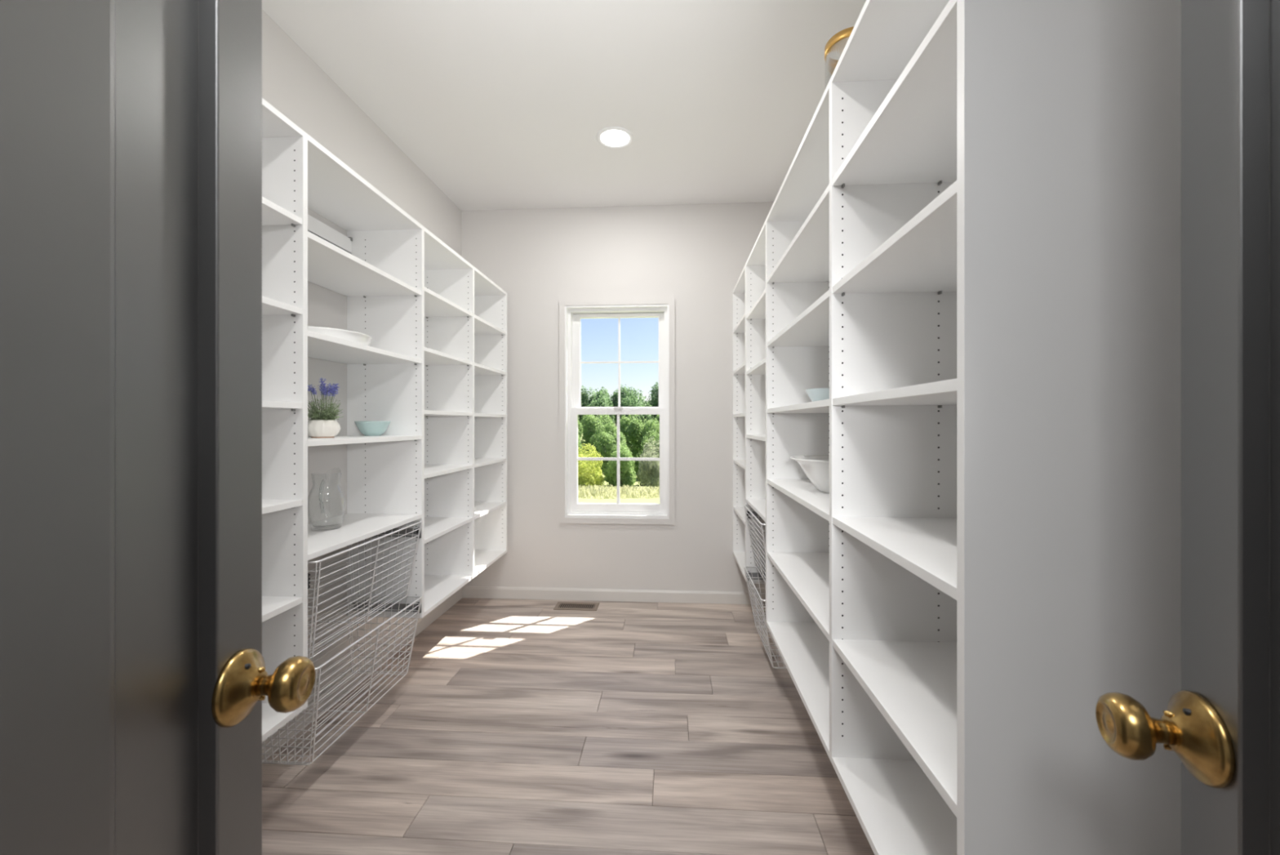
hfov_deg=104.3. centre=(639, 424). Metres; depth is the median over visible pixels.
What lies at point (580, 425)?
tree
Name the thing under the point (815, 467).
serving bowl
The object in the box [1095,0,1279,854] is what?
door
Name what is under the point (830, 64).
glass vase
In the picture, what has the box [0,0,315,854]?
door
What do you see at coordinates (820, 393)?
bowl
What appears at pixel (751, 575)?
wire basket
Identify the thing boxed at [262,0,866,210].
ceiling
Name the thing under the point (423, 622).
baseboard
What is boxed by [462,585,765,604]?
baseboard
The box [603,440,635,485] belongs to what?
bushy tree
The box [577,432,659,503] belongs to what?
ground
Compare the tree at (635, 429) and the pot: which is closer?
the pot
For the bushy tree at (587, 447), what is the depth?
42.62 m
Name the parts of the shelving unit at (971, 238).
shelf, shelf, shelf, shelf, shelf, shelf, panel, shelf, shelf, shelf, shelf, shelf, shelf, shelf, shelf, shelf, shelf, shelf, shelf, shelf, shelf, shelf, shelf, shelf, shelf, shelf, shelf, panel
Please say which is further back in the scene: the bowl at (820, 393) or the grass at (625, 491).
the grass at (625, 491)
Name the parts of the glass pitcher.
handle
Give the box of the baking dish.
[307,325,372,346]
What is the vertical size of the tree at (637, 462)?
4.954 m
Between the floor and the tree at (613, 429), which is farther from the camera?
the tree at (613, 429)
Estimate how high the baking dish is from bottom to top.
0.046 m
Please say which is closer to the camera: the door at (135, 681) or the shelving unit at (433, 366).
the door at (135, 681)
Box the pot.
[307,419,340,437]
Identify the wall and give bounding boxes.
[262,8,461,702]
[461,201,773,591]
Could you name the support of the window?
in the wall at (695, 255)
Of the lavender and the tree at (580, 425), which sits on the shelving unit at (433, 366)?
the lavender
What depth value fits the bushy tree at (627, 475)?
36.25 m
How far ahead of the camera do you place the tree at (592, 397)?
75.82 m
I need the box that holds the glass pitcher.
[307,466,346,530]
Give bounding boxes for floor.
[262,597,874,854]
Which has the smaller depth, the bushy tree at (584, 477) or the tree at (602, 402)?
the bushy tree at (584, 477)
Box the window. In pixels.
[559,297,675,524]
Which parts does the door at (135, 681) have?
panel, knob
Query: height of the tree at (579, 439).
4.933 m
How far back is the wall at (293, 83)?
2.25 m
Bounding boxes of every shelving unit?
[262,97,506,741]
[733,0,1181,854]
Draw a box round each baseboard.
[262,586,462,759]
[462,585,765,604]
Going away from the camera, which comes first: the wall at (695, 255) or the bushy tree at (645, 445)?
the wall at (695, 255)
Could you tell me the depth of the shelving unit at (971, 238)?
0.72 m
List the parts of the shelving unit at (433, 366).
shelf, shelf, shelf, shelf, shelf, shelf, shelf, hanging rail, shelf, shelf, shelf, shelf, shelf, shelf, shelf, shelf, shelf, shelf, shelf, shelf, shelf, shelf, shelf, shelf, shelf, shelf, shelf, panel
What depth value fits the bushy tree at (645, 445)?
41.78 m
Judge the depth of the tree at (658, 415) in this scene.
56.58 m
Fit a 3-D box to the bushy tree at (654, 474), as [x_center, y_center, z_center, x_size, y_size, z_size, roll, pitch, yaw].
[0.765,3.317,36.291,1.941,3.252,1.874,0,0,-13]
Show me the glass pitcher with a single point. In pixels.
(330, 528)
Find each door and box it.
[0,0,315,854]
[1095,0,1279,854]
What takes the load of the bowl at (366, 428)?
on the shelving unit at (433, 366)
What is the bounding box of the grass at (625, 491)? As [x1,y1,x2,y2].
[577,484,659,498]
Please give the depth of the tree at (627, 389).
74.80 m
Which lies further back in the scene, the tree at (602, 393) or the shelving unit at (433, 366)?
the tree at (602, 393)
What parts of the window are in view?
sash, sash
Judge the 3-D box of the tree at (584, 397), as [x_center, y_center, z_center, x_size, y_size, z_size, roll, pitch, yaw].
[-8.324,-1.425,82.646,5.226,10.081,4.831,0,0,-3]
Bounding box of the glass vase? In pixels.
[824,26,853,88]
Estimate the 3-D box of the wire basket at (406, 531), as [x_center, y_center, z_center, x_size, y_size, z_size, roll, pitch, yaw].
[-1.203,0.619,1.970,0.356,0.347,0.730,0,0,4]
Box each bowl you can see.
[354,421,391,435]
[789,454,829,493]
[804,387,829,401]
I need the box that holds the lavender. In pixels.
[307,377,343,437]
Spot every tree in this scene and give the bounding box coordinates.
[577,418,582,439]
[577,434,584,464]
[577,443,604,481]
[577,451,604,488]
[578,385,595,440]
[580,414,612,462]
[586,389,613,444]
[586,395,608,423]
[587,386,615,425]
[587,418,617,469]
[595,430,626,473]
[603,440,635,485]
[605,444,636,486]
[610,383,629,426]
[615,414,644,456]
[619,390,650,426]
[621,396,652,428]
[622,386,653,422]
[626,416,659,469]
[634,429,659,475]
[636,435,659,485]
[637,448,659,488]
[646,382,658,419]
[653,414,659,433]
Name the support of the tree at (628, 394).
on the ground at (644, 500)
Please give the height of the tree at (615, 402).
10.376 m
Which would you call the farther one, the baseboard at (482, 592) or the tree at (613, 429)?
the tree at (613, 429)
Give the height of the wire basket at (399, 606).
0.354 m
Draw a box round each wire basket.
[262,594,422,764]
[307,520,422,658]
[743,504,765,582]
[744,565,786,668]
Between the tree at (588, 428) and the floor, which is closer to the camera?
the floor
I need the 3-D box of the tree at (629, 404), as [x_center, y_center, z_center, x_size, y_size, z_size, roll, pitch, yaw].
[-0.283,0.549,62.730,3.801,8.122,4.027,0,0,37]
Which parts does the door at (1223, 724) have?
knob, panel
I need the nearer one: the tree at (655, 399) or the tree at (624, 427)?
the tree at (624, 427)
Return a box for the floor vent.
[553,601,599,610]
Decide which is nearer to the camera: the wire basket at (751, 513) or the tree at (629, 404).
the wire basket at (751, 513)
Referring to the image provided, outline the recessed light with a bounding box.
[595,126,633,148]
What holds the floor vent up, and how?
in the floor
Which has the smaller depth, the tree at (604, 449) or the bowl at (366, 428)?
the bowl at (366, 428)
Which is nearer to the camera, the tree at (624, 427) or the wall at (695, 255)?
the wall at (695, 255)
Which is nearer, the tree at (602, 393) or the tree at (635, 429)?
the tree at (635, 429)
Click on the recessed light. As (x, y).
(611, 137)
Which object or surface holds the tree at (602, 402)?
on the ground at (644, 500)

